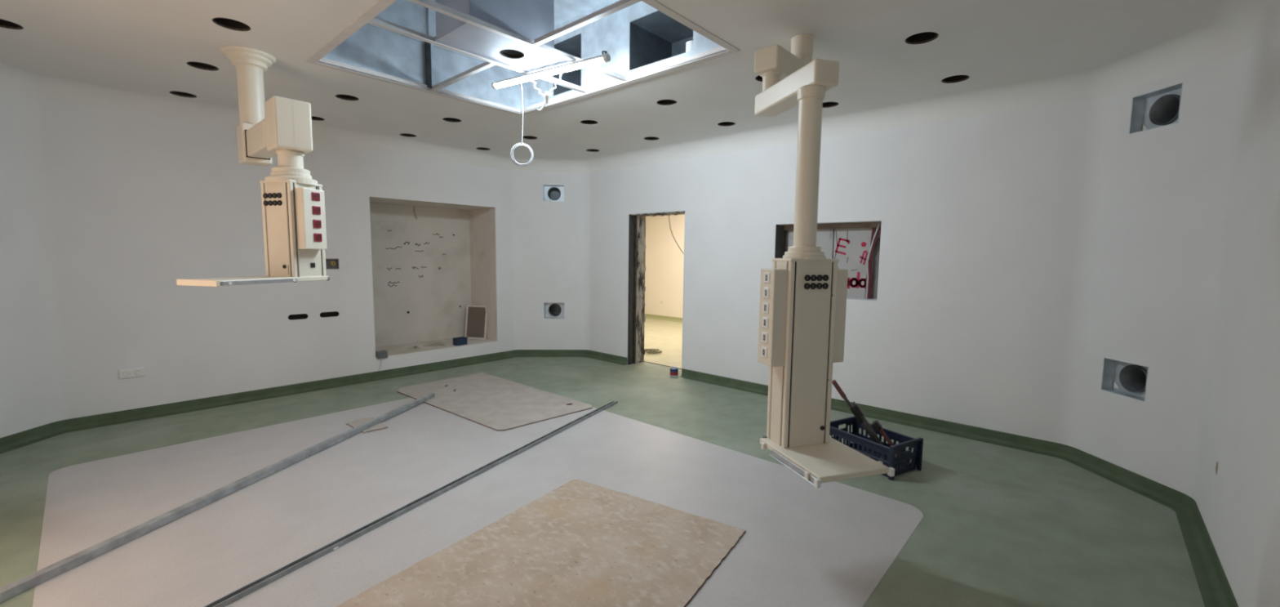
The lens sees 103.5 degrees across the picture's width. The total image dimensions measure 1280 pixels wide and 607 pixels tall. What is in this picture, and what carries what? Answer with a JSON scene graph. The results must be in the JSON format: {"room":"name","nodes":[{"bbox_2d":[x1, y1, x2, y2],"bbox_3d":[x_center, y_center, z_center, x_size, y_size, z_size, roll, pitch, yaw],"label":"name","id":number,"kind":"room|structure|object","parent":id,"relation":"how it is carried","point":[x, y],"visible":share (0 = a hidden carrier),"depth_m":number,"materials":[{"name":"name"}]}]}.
{"room":"operating room","nodes":[
{"label":"operating room","id":0,"kind":"room"},
{"bbox_2d":[0,90,60,437],"bbox_3d":[-5.040,-0.224,3.772,0.015,2.850,1.048,0,6,-3],"label":"wall","id":1,"kind":"structure","parent":0,"point":[28,397],"depth_m":4.13,"materials":[{"name":"paint"}]},
{"bbox_2d":[0,420,66,453],"bbox_3d":[-5.018,1.125,3.903,0.089,0.100,1.048,0,6,-3],"label":"baseboard","id":2,"kind":"structure","parent":1,"relation":"attached to","point":[9,442],"depth_m":4.19,"materials":[{"name":"green plastic"}]},
{"bbox_2d":[27,97,517,420],"bbox_3d":[-3.767,-0.452,6.289,0.765,2.850,4.707,6,7,42],"label":"wall","id":3,"kind":"structure","parent":0,"point":[131,206],"depth_m":5.01,"materials":[{"name":"paint"}]},
{"bbox_2d":[118,366,145,378],"bbox_3d":[-4.764,0.651,4.734,0.017,0.084,0.170,6,7,42],"label":"double socket","id":4,"kind":"object","parent":3,"relation":"attached to","point":[137,371],"visible":1,"depth_m":4.73,"materials":[{"name":"white plastic"}]},
{"bbox_2d":[60,349,518,432],"bbox_3d":[-3.476,0.926,6.145,0.089,0.100,4.707,6,7,42],"label":"baseboard","id":5,"kind":"structure","parent":3,"relation":"attached to","point":[81,423],"depth_m":5.46,"materials":[{"name":"green plastic"}]},
{"bbox_2d":[288,313,307,319],"bbox_3d":[-3.878,0.149,5.718,0.045,0.058,0.193,6,7,42],"label":"wall slot","id":6,"kind":"object","parent":3,"relation":"attached to","point":[301,316],"visible":1,"depth_m":5.73,"materials":[{"name":"black"}]},
{"bbox_2d":[320,311,338,317],"bbox_3d":[-3.667,0.127,5.951,0.045,0.058,0.202,6,7,42],"label":"wall slot","id":7,"kind":"object","parent":3,"relation":"attached to","point":[322,314],"visible":1,"depth_m":5.97,"materials":[{"name":"black"}]},
{"bbox_2d":[325,258,338,269],"bbox_3d":[-3.626,-0.466,5.937,0.058,0.123,0.136,6,7,42],"label":"box","id":8,"kind":"object","parent":3,"relation":"attached to","point":[331,264],"visible":0.93,"depth_m":5.95,"materials":[{"name":"gold metal"}]},
{"bbox_2d":[375,349,387,370],"bbox_3d":[-3.279,0.724,6.419,0.087,0.246,0.130,6,7,42],"label":"junction box","id":9,"kind":"object","parent":3,"relation":"attached to","point":[380,354],"visible":1,"depth_m":6.38,"materials":[{"name":"grey"}]},
{"bbox_2d":[368,195,497,357],"bbox_3d":[-3.022,-0.395,7.164,0.776,2.040,1.785,6,7,42],"label":"wall niche","id":10,"kind":"object","parent":3,"relation":"in","point":[467,273],"visible":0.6,"depth_m":7.50,"materials":[{"name":"paint"}]},
{"bbox_2d":[386,229,461,313],"bbox_3d":[-3.328,-0.454,7.333,0.003,1.200,1.536,6,7,42],"label":"pencil marks","id":11,"kind":"object","parent":10,"relation":"attached to","point":[439,268],"visible":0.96,"depth_m":7.35,"materials":[{"name":"black"}]},
{"bbox_2d":[408,342,445,348],"bbox_3d":[-3.032,0.603,7.171,0.261,0.007,0.523,6,7,42],"label":"debris","id":12,"kind":"object","parent":10,"relation":"on","point":[437,344],"visible":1,"depth_m":7.19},
{"bbox_2d":[453,336,467,345],"bbox_3d":[-2.601,0.544,7.307,0.106,0.108,0.180,5,7,38],"label":"box","id":13,"kind":"object","parent":10,"relation":"on","point":[460,340],"visible":1,"depth_m":7.26,"materials":[{"name":"blue plastic"}]},
{"bbox_2d":[464,304,487,339],"bbox_3d":[-2.539,0.291,7.845,0.360,0.519,0.116,2,6,14],"label":"filter","id":14,"kind":"object","parent":10,"relation":"in","point":[476,322],"visible":0.9,"depth_m":7.83,"materials":[{"name":"metal"}]},
{"bbox_2d":[322,0,720,109],"bbox_3d":[-0.893,-2.134,3.563,2.570,0.735,1.920,6,7,42],"label":"ceiling","id":15,"kind":"structure","parent":0,"point":[372,47],"depth_m":4.30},
{"bbox_2d":[424,41,431,88],"bbox_3d":[-1.832,-2.069,4.370,0.030,0.400,0.038,6,7,42],"label":"trim","id":16,"kind":"structure","parent":15,"relation":"attached to","point":[428,46],"depth_m":4.36,"materials":[{"name":"metal"}]},
{"bbox_2d":[434,0,572,77],"bbox_3d":[-0.901,-2.123,3.545,0.447,0.710,0.920,6,7,42],"label":"panel","id":17,"kind":"object","parent":15,"relation":"attached to","point":[532,20],"visible":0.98,"depth_m":3.39,"materials":[{"name":"white metal"}]},
{"bbox_2d":[553,10,693,95],"bbox_3d":[-0.026,-2.154,4.430,1.650,0.482,0.554,6,7,42],"label":"ventilation duct","id":18,"kind":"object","parent":15,"relation":"attached to","point":[655,37],"depth_m":4.30,"materials":[{"name":"grey metal"}]},
{"bbox_2d":[685,40,693,52],"bbox_3d":[0.453,-1.990,4.040,0.195,0.200,0.100,6,7,42],"label":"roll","id":19,"kind":"object","parent":18,"relation":"in","point":[689,45],"visible":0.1,"depth_m":4.02,"materials":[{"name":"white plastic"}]},
{"bbox_2d":[515,171,587,349],"bbox_3d":[-1.365,-0.577,7.862,1.090,2.850,0.115,0,6,-3],"label":"wall","id":20,"kind":"structure","parent":0,"point":[551,236],"depth_m":7.81,"materials":[{"name":"paint"}]},
{"bbox_2d":[517,349,586,356],"bbox_3d":[-1.376,0.780,7.905,1.090,0.100,0.089,0,6,-3],"label":"baseboard","id":21,"kind":"structure","parent":20,"relation":"attached to","point":[521,353],"depth_m":7.94,"materials":[{"name":"green plastic"}]},
{"bbox_2d":[542,184,564,201],"bbox_3d":[-1.329,-1.703,7.882,0.316,0.248,0.342,0,6,-3],"label":"air vent","id":22,"kind":"object","parent":20,"relation":"attached to","point":[550,192],"visible":0.94,"depth_m":7.81,"materials":[{"name":"grey metal"}]},
{"bbox_2d":[543,302,564,318],"bbox_3d":[-1.349,0.094,8.055,0.316,0.252,0.342,0,6,-3],"label":"air vent","id":23,"kind":"object","parent":20,"relation":"attached to","point":[551,309],"visible":0.99,"depth_m":7.99,"materials":[{"name":"white plastic"}]},
{"bbox_2d":[0,317,1204,606],"bbox_3d":[-0.445,1.022,6.336,10.450,0.062,10.850,6,7,42],"label":"floor","id":24,"kind":"structure","parent":0,"point":[802,544],"depth_m":3.28,"materials":[{"name":"grey plastic"}]},
{"bbox_2d":[0,392,435,602],"bbox_3d":[-2.629,1.181,3.819,0.055,0.043,3.620,2,6,11],"label":"stud","id":25,"kind":"object","parent":24,"relation":"on","point":[9,590],"visible":1,"depth_m":2.98,"materials":[{"name":"silver metal"}]},
{"bbox_2d":[346,416,387,432],"bbox_3d":[-2.532,1.123,4.679,0.432,0.008,0.242,6,7,42],"label":"board offcut","id":26,"kind":"object","parent":24,"relation":"on","point":[357,422],"visible":0.77,"depth_m":4.66,"materials":[{"name":"beige wood"}]},
{"bbox_2d":[203,400,617,606],"bbox_3d":[-1.166,1.223,3.703,0.044,0.026,4.000,3,6,27],"label":"track","id":27,"kind":"object","parent":24,"relation":"on","point":[230,597],"visible":1,"depth_m":2.94,"materials":[{"name":"silver metal"}]},
{"bbox_2d":[396,372,592,431],"bbox_3d":[-1.679,1.042,5.601,2.200,0.010,1.197,6,7,42],"label":"sheet","id":28,"kind":"object","parent":24,"relation":"on","point":[497,403],"visible":1,"depth_m":5.46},
{"bbox_2d":[336,478,746,606],"bbox_3d":[-0.453,1.357,2.480,1.286,0.010,1.974,4,7,34],"label":"plywood sheet","id":29,"kind":"object","parent":24,"relation":"on","point":[580,543],"visible":1,"depth_m":2.63,"materials":[{"name":"beige wood"}]},
{"bbox_2d":[644,348,662,354],"bbox_3d":[0.204,0.785,8.299,0.331,0.038,0.435,-2,6,-22],"label":"heap","id":30,"kind":"object","parent":24,"relation":"on","point":[650,350],"visible":0.94,"depth_m":8.28,"materials":[{"name":"yellow"}]},
{"bbox_2d":[670,366,678,376],"bbox_3d":[0.455,0.908,6.742,0.110,0.110,0.110,6,7,42],"label":"tin","id":31,"kind":"object","parent":24,"relation":"on","point":[673,370],"visible":1,"depth_m":6.70,"materials":[{"name":"blue metal"}]},
{"bbox_2d":[829,415,923,479],"bbox_3d":[1.828,1.118,3.979,0.370,0.253,0.602,-3,6,-30],"label":"plastic crate","id":32,"kind":"object","parent":24,"relation":"on","point":[862,443],"visible":0.8,"depth_m":3.84,"materials":[{"name":"plastic"}]},
{"bbox_2d":[831,379,886,458],"bbox_3d":[1.758,0.922,4.044,0.441,0.594,0.054,2,6,18],"label":"tool","id":33,"kind":"object","parent":32,"relation":"in","point":[834,382],"visible":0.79,"depth_m":4.03,"materials":[{"name":"brown wood"},{"name":"dark metal"}]},
{"bbox_2d":[852,400,887,455],"bbox_3d":[1.826,1.007,3.964,0.319,0.444,0.060,3,6,22],"label":"tool","id":34,"kind":"object","parent":32,"relation":"in","point":[855,406],"visible":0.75,"depth_m":3.96,"materials":[{"name":"grey metal"}]},
{"bbox_2d":[871,419,907,465],"bbox_3d":[1.939,1.078,3.918,0.264,0.313,0.068,4,6,30],"label":"tool","id":35,"kind":"object","parent":32,"relation":"in","point":[876,424],"visible":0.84,"depth_m":3.92,"materials":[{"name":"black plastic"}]},
{"bbox_2d":[0,0,1279,173],"bbox_3d":[-0.786,-1.678,3.506,7.220,0.190,6.250,6,7,42],"label":"ceiling","id":36,"kind":"structure","parent":0,"point":[127,56],"depth_m":3.78,"materials":[{"name":"paint"}]},
{"bbox_2d":[0,18,23,29],"bbox_3d":[-4.012,-1.827,3.159,0.192,0.139,0.192,6,7,42],"label":"cutout","id":37,"kind":"object","parent":36,"relation":"attached to","point":[3,24],"visible":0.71,"depth_m":3.25,"materials":[{"name":"black"}]},
{"bbox_2d":[168,91,196,97],"bbox_3d":[-4.145,-1.965,4.577,0.192,0.139,0.192,6,7,42],"label":"cutout","id":38,"kind":"object","parent":36,"relation":"attached to","point":[176,93],"visible":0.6,"depth_m":4.65,"materials":[{"name":"black"}]},
{"bbox_2d":[186,62,218,71],"bbox_3d":[-3.353,-1.888,3.868,0.192,0.139,0.192,6,7,42],"label":"cutout","id":39,"kind":"object","parent":36,"relation":"attached to","point":[196,64],"visible":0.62,"depth_m":3.94,"materials":[{"name":"black"}]},
{"bbox_2d":[212,17,250,31],"bbox_3d":[-2.548,-1.809,3.146,0.192,0.139,0.192,6,7,42],"label":"cutout","id":40,"kind":"object","parent":36,"relation":"attached to","point":[229,24],"visible":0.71,"depth_m":3.22,"materials":[{"name":"black"}]},
{"bbox_2d":[176,45,329,286],"bbox_3d":[-2.579,-0.947,3.264,1.266,1.597,0.777,6,7,42],"label":"pendant","id":41,"kind":"object","parent":36,"relation":"hanging from","point":[293,202],"visible":1,"depth_m":3.22,"materials":[{"name":"beige metal"}]},
{"bbox_2d":[262,192,267,198],"bbox_3d":[-2.373,-0.681,3.199,0.033,0.032,0.007,2,6,15],"label":"outlet","id":42,"kind":"object","parent":41,"relation":"attached to","point":[264,194],"depth_m":3.20,"materials":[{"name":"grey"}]},
{"bbox_2d":[267,192,271,198],"bbox_3d":[-2.337,-0.680,3.189,0.033,0.033,0.007,2,6,15],"label":"outlet","id":43,"kind":"object","parent":41,"relation":"attached to","point":[269,195],"depth_m":3.19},
{"bbox_2d":[267,200,272,205],"bbox_3d":[-2.337,-0.634,3.194,0.033,0.033,0.007,2,6,15],"label":"outlet","id":44,"kind":"object","parent":41,"relation":"attached to","point":[270,202],"depth_m":3.19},
{"bbox_2d":[271,192,276,198],"bbox_3d":[-2.301,-0.679,3.180,0.033,0.032,0.007,2,6,15],"label":"outlet","id":45,"kind":"object","parent":41,"relation":"attached to","point":[273,194],"depth_m":3.18,"materials":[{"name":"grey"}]},
{"bbox_2d":[272,200,277,205],"bbox_3d":[-2.302,-0.633,3.184,0.033,0.032,0.007,2,6,15],"label":"outlet","id":46,"kind":"object","parent":41,"relation":"attached to","point":[274,202],"depth_m":3.18,"materials":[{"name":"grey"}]},
{"bbox_2d":[276,192,281,198],"bbox_3d":[-2.265,-0.678,3.171,0.033,0.032,0.007,2,6,15],"label":"outlet","id":47,"kind":"object","parent":41,"relation":"attached to","point":[278,194],"depth_m":3.17,"materials":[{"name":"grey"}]},
{"bbox_2d":[276,200,282,205],"bbox_3d":[-2.266,-0.632,3.175,0.033,0.032,0.007,2,6,15],"label":"outlet","id":48,"kind":"object","parent":41,"relation":"attached to","point":[279,202],"depth_m":3.17,"materials":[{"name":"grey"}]},
{"bbox_2d":[310,262,315,267],"bbox_3d":[-2.152,-0.252,3.323,0.007,0.032,0.032,2,6,15],"label":"rocker switch","id":49,"kind":"object","parent":41,"relation":"attached to","point":[312,264],"depth_m":3.32,"materials":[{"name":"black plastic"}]},
{"bbox_2d":[311,191,319,200],"bbox_3d":[-2.087,-0.689,3.255,0.012,0.052,0.054,2,6,15],"label":"socket","id":50,"kind":"object","parent":41,"relation":"attached to","point":[315,195],"depth_m":3.25,"materials":[{"name":"red plastic"}]},
{"bbox_2d":[312,205,320,214],"bbox_3d":[-2.088,-0.602,3.263,0.012,0.052,0.054,2,6,15],"label":"socket","id":51,"kind":"object","parent":41,"relation":"attached to","point":[316,209],"depth_m":3.26,"materials":[{"name":"red plastic"}]},
{"bbox_2d":[313,219,321,227],"bbox_3d":[-2.089,-0.515,3.272,0.012,0.052,0.054,2,6,15],"label":"socket","id":52,"kind":"object","parent":41,"relation":"attached to","point":[317,223],"depth_m":3.27,"materials":[{"name":"red plastic"}]},
{"bbox_2d":[314,232,322,241],"bbox_3d":[-2.090,-0.429,3.280,0.012,0.052,0.054,2,6,15],"label":"socket","id":53,"kind":"object","parent":41,"relation":"attached to","point":[317,236],"depth_m":3.28,"materials":[{"name":"red plastic"}]},
{"bbox_2d":[311,115,324,120],"bbox_3d":[-3.455,-2.032,5.350,0.192,0.139,0.192,6,7,42],"label":"cutout","id":54,"kind":"object","parent":36,"relation":"attached to","point":[317,118],"visible":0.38,"depth_m":5.44,"materials":[{"name":"black"}]},
{"bbox_2d":[335,94,359,100],"bbox_3d":[-2.679,-1.952,4.615,0.192,0.139,0.192,6,7,42],"label":"cutout","id":55,"kind":"object","parent":36,"relation":"attached to","point":[346,97],"visible":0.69,"depth_m":4.70,"materials":[{"name":"black"}]},
{"bbox_2d":[399,133,416,137],"bbox_3d":[-2.793,-2.094,6.077,0.192,0.139,0.192,6,7,42],"label":"cutout","id":56,"kind":"object","parent":36,"relation":"attached to","point":[402,134],"visible":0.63,"depth_m":6.16,"materials":[{"name":"black"}]},
{"bbox_2d":[442,117,461,122],"bbox_3d":[-1.996,-2.016,5.356,0.192,0.139,0.192,6,7,42],"label":"cutout","id":57,"kind":"object","parent":36,"relation":"attached to","point":[447,119],"visible":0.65,"depth_m":5.44,"materials":[{"name":"black"}]},
{"bbox_2d":[475,147,490,150],"bbox_3d":[-2.120,-2.159,6.822,0.192,0.139,0.192,6,7,42],"label":"cutout","id":58,"kind":"object","parent":36,"relation":"attached to","point":[480,148],"visible":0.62,"depth_m":6.91,"materials":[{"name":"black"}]},
{"bbox_2d":[305,0,740,115],"bbox_3d":[-0.897,-1.780,3.597,2.550,0.046,1.900,6,7,42],"label":"trim","id":59,"kind":"structure","parent":36,"relation":"attached to","point":[726,48],"depth_m":3.86,"materials":[{"name":"white metal"}]},
{"bbox_2d":[368,0,640,93],"bbox_3d":[-0.903,-1.782,3.590,1.830,0.037,1.674,1,6,0],"label":"grid","id":60,"kind":"object","parent":59,"relation":"attached to","point":[538,43],"visible":0.91,"depth_m":3.30,"materials":[{"name":"metal"}]},
{"bbox_2d":[491,53,610,111],"bbox_3d":[-0.836,-1.684,4.056,0.567,0.247,1.546,-3,6,-31],"label":"tube light","id":61,"kind":"object","parent":60,"relation":"hanging from","point":[604,58],"visible":1,"depth_m":3.81,"materials":[{"name":"white"}]},
{"bbox_2d":[510,82,533,166],"bbox_3d":[-0.943,-1.421,4.021,0.184,0.650,0.043,-1,6,-14],"label":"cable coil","id":62,"kind":"object","parent":61,"relation":"hanging from","point":[528,147],"visible":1,"depth_m":4.03,"materials":[{"name":"grey"}]},
{"bbox_2d":[522,135,537,139],"bbox_3d":[-1.341,-2.083,6.131,0.192,0.139,0.192,6,7,42],"label":"cutout","id":63,"kind":"object","parent":36,"relation":"attached to","point":[528,137],"visible":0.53,"depth_m":6.22,"materials":[{"name":"black"}]},
{"bbox_2d":[580,120,598,124],"bbox_3d":[-0.542,-2.003,5.388,0.192,0.139,0.192,6,7,42],"label":"cutout","id":64,"kind":"object","parent":36,"relation":"attached to","point":[584,122],"visible":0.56,"depth_m":5.48,"materials":[{"name":"black"}]},
{"bbox_2d":[586,149,599,151],"bbox_3d":[-0.640,-2.144,6.846,0.192,0.139,0.192,6,7,42],"label":"cutout","id":65,"kind":"object","parent":36,"relation":"attached to","point":[588,150],"visible":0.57,"depth_m":6.93,"materials":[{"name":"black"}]},
{"bbox_2d":[644,137,659,140],"bbox_3d":[0.140,-2.064,6.105,0.192,0.139,0.192,6,7,42],"label":"cutout","id":66,"kind":"object","parent":36,"relation":"attached to","point":[645,138],"visible":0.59,"depth_m":6.20,"materials":[{"name":"black"}]},
{"bbox_2d":[656,99,676,105],"bbox_3d":[0.249,-1.923,4.657,0.192,0.139,0.192,6,7,42],"label":"cutout","id":67,"kind":"object","parent":36,"relation":"attached to","point":[663,102],"visible":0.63,"depth_m":4.74,"materials":[{"name":"black"}]},
{"bbox_2d":[717,121,735,126],"bbox_3d":[0.926,-1.987,5.394,0.192,0.139,0.192,6,7,42],"label":"cutout","id":68,"kind":"object","parent":36,"relation":"attached to","point":[724,123],"visible":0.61,"depth_m":5.48,"materials":[{"name":"black"}]},
{"bbox_2d":[755,75,762,81],"bbox_3d":[1.006,-1.849,3.978,0.192,0.139,0.192,6,7,42],"label":"cutout","id":69,"kind":"object","parent":36,"relation":"attached to","point":[758,77],"visible":0.18,"depth_m":4.06,"materials":[{"name":"black"}]},
{"bbox_2d":[754,34,894,488],"bbox_3d":[0.906,-0.441,2.821,0.561,2.441,1.294,0,6,-5],"label":"pendant","id":70,"kind":"object","parent":36,"relation":"hanging from","point":[802,308],"visible":1,"depth_m":2.62,"materials":[{"name":"beige metal"}]},
{"bbox_2d":[760,346,767,357],"bbox_3d":[0.650,0.255,2.645,0.008,0.054,0.052,-1,6,-18],"label":"power socket","id":71,"kind":"object","parent":70,"relation":"attached to","point":[763,348],"depth_m":2.64,"materials":[{"name":"white plastic"}]},
{"bbox_2d":[761,331,768,342],"bbox_3d":[0.651,0.177,2.638,0.008,0.054,0.052,-1,6,-18],"label":"power socket","id":72,"kind":"object","parent":70,"relation":"attached to","point":[764,334],"depth_m":2.63,"materials":[{"name":"white plastic"}]},
{"bbox_2d":[762,316,768,328],"bbox_3d":[0.652,0.100,2.630,0.008,0.054,0.052,-1,6,-18],"label":"power socket","id":73,"kind":"object","parent":70,"relation":"attached to","point":[765,319],"depth_m":2.62,"materials":[{"name":"white plastic"}]},
{"bbox_2d":[762,302,768,313],"bbox_3d":[0.653,0.022,2.623,0.008,0.054,0.052,-1,6,-18],"label":"power socket","id":74,"kind":"object","parent":70,"relation":"attached to","point":[765,304],"depth_m":2.62,"materials":[{"name":"white plastic"}]},
{"bbox_2d":[763,287,769,297],"bbox_3d":[0.654,-0.056,2.615,0.008,0.054,0.052,-1,6,-18],"label":"power socket","id":75,"kind":"object","parent":70,"relation":"attached to","point":[766,290],"depth_m":2.61,"materials":[{"name":"white plastic"}]},
{"bbox_2d":[764,271,769,283],"bbox_3d":[0.655,-0.133,2.608,0.008,0.054,0.052,-1,6,-18],"label":"power socket","id":76,"kind":"object","parent":70,"relation":"attached to","point":[766,274],"depth_m":2.60,"materials":[{"name":"white plastic"}]},
{"bbox_2d":[804,282,810,288],"bbox_3d":[0.855,-0.089,2.584,0.033,0.032,0.007,-1,6,-18],"label":"outlet","id":77,"kind":"object","parent":70,"relation":"attached to","point":[806,285],"depth_m":2.58,"materials":[{"name":"grey plastic"}]},
{"bbox_2d":[804,274,810,280],"bbox_3d":[0.856,-0.130,2.580,0.033,0.032,0.007,-1,6,-18],"label":"outlet","id":78,"kind":"object","parent":70,"relation":"attached to","point":[806,277],"depth_m":2.58,"materials":[{"name":"grey plastic"}]},
{"bbox_2d":[810,282,816,288],"bbox_3d":[0.891,-0.089,2.596,0.033,0.032,0.007,-1,6,-18],"label":"outlet","id":79,"kind":"object","parent":70,"relation":"attached to","point":[813,285],"depth_m":2.59,"materials":[{"name":"grey plastic"}]},
{"bbox_2d":[810,274,816,280],"bbox_3d":[0.891,-0.131,2.592,0.033,0.032,0.007,-1,6,-18],"label":"outlet","id":80,"kind":"object","parent":70,"relation":"attached to","point":[813,277],"depth_m":2.59,"materials":[{"name":"grey plastic"}]},
{"bbox_2d":[816,282,822,288],"bbox_3d":[0.926,-0.090,2.607,0.033,0.032,0.007,-1,6,-18],"label":"outlet","id":81,"kind":"object","parent":70,"relation":"attached to","point":[819,285],"depth_m":2.61,"materials":[{"name":"black plastic"}]},
{"bbox_2d":[816,274,822,280],"bbox_3d":[0.926,-0.132,2.603,0.033,0.032,0.007,-1,6,-18],"label":"outlet","id":82,"kind":"object","parent":70,"relation":"attached to","point":[819,277],"depth_m":2.60,"materials":[{"name":"grey plastic"}]},
{"bbox_2d":[822,282,828,288],"bbox_3d":[0.961,-0.091,2.619,0.033,0.032,0.007,-1,6,-18],"label":"outlet","id":83,"kind":"object","parent":70,"relation":"attached to","point":[824,285],"depth_m":2.62,"materials":[{"name":"grey plastic"}]},
{"bbox_2d":[822,274,828,280],"bbox_3d":[0.962,-0.133,2.615,0.033,0.032,0.007,-1,6,-18],"label":"outlet","id":84,"kind":"object","parent":70,"relation":"attached to","point":[825,277],"depth_m":2.61,"materials":[{"name":"grey plastic"}]},
{"bbox_2d":[822,102,839,107],"bbox_3d":[1.742,-1.908,4.670,0.192,0.139,0.192,6,7,42],"label":"cutout","id":85,"kind":"object","parent":36,"relation":"attached to","point":[826,104],"visible":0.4,"depth_m":4.75,"materials":[{"name":"black"}]},
{"bbox_2d":[905,31,938,44],"bbox_3d":[1.806,-1.768,3.231,0.192,0.139,0.192,6,7,42],"label":"cutout","id":86,"kind":"object","parent":36,"relation":"attached to","point":[926,37],"visible":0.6,"depth_m":3.31,"materials":[{"name":"black"}]},
{"bbox_2d":[941,75,969,83],"bbox_3d":[2.479,-1.831,3.963,0.192,0.139,0.192,6,7,42],"label":"cutout","id":87,"kind":"object","parent":36,"relation":"attached to","point":[957,78],"visible":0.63,"depth_m":4.04,"materials":[{"name":"black"}]},
{"bbox_2d":[644,213,684,317],"bbox_3d":[1.742,-0.998,11.447,6.600,3.070,0.100,6,7,42],"label":"wall","id":88,"kind":"structure","parent":0,"point":[664,260],"depth_m":12.41,"materials":[{"name":"beige paint"}]},
{"bbox_2d":[644,313,682,322],"bbox_3d":[1.669,0.466,11.524,6.400,0.100,0.070,6,7,42],"label":"baseboard","id":89,"kind":"structure","parent":88,"relation":"attached to","point":[646,315],"depth_m":12.50,"materials":[{"name":"yellow plastic"}]},
{"bbox_2d":[586,97,1101,444],"bbox_3d":[1.450,-0.369,6.031,5.797,2.850,0.345,6,7,42],"label":"wall","id":90,"kind":"structure","parent":0,"point":[973,319],"depth_m":4.75,"materials":[{"name":"paint"}]},
{"bbox_2d":[627,210,684,368],"bbox_3d":[0.314,-0.163,7.091,0.998,2.172,0.335,6,7,42],"label":"door frame","id":91,"kind":"structure","parent":90,"relation":"in","point":[637,222],"depth_m":7.38,"materials":[{"name":"metal"}]},
{"bbox_2d":[586,349,1067,458],"bbox_3d":[1.300,0.993,6.011,5.797,0.100,0.089,6,7,42],"label":"baseboard","id":92,"kind":"structure","parent":90,"relation":"attached to","point":[1054,449],"depth_m":4.84,"materials":[{"name":"green plastic"}]},
{"bbox_2d":[774,221,881,298],"bbox_3d":[2.047,-0.468,5.474,1.323,0.988,0.297,6,7,42],"label":"window","id":93,"kind":"structure","parent":90,"relation":"in","point":[781,230],"depth_m":5.37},
{"bbox_2d":[787,227,873,298],"bbox_3d":[2.071,-0.449,5.566,0.938,0.733,0.030,6,7,42],"label":"board","id":94,"kind":"object","parent":93,"relation":"attached to","point":[851,246],"visible":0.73,"depth_m":5.39,"materials":[{"name":"white paint"}]},
{"bbox_2d":[864,222,880,297],"bbox_3d":[2.414,-0.437,5.209,0.150,0.777,0.045,6,7,42],"label":"cable bundle","id":95,"kind":"object","parent":90,"relation":"attached to","point":[869,271],"visible":0.96,"depth_m":5.23,"materials":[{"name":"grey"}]},
{"bbox_2d":[1067,50,1244,496],"bbox_3d":[3.568,-0.105,3.540,0.115,2.850,0.878,0,6,-3],"label":"wall","id":96,"kind":"structure","parent":0,"point":[1159,194],"depth_m":3.45,"materials":[{"name":"paint"}]},
{"bbox_2d":[1101,357,1148,401],"bbox_3d":[3.683,0.547,3.677,0.342,0.248,0.318,0,6,-3],"label":"air vent","id":97,"kind":"object","parent":96,"relation":"attached to","point":[1126,379],"visible":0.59,"depth_m":3.77,"materials":[{"name":"silver metal"}]},
{"bbox_2d":[1061,444,1189,510],"bbox_3d":[3.466,1.243,3.665,0.089,0.100,0.878,0,6,-3],"label":"baseboard","id":98,"kind":"structure","parent":96,"relation":"attached to","point":[1174,499],"depth_m":3.60,"materials":[{"name":"green plastic"}]},
{"bbox_2d":[1128,82,1182,133],"bbox_3d":[3.705,-1.330,3.478,0.342,0.257,0.320,0,6,-3],"label":"air vent","id":99,"kind":"object","parent":96,"relation":"attached to","point":[1159,108],"visible":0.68,"depth_m":3.57,"materials":[{"name":"white plastic"}]},
{"bbox_2d":[1191,7,1279,606],"bbox_3d":[1.912,0.092,1.298,0.015,2.850,4.857,6,7,42],"label":"wall","id":100,"kind":"structure","parent":0,"point":[1238,505],"depth_m":2.45,"materials":[{"name":"paint"}]},
{"bbox_2d":[1173,496,1238,606],"bbox_3d":[1.869,1.438,1.453,0.089,0.100,4.857,6,7,42],"label":"baseboard","id":101,"kind":"structure","parent":100,"relation":"attached to","point":[1214,585],"depth_m":2.66,"materials":[{"name":"green plastic"}]},
{"bbox_2d":[1215,461,1217,474],"bbox_3d":[3.155,0.897,2.762,0.002,0.075,0.042,6,7,42],"label":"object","id":102,"kind":"structure","parent":100,"relation":"attached to","point":[1216,465],"depth_m":2.76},
{"bbox_3d":[0.379,-2.374,9.777,6.400,0.060,4.020,6,7,42],"label":"ceiling","id":103,"kind":"structure","parent":0,"visible":0},
{"bbox_2d":[668,215,684,253],"bbox_3d":[0.652,-1.401,7.871,0.619,1.507,0.014,6,7,42],"label":"hanging wire","id":104,"kind":"object","parent":103,"relation":"hanging from","point":[668,215],"visible":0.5,"depth_m":8.01,"materials":[{"name":"grey"}]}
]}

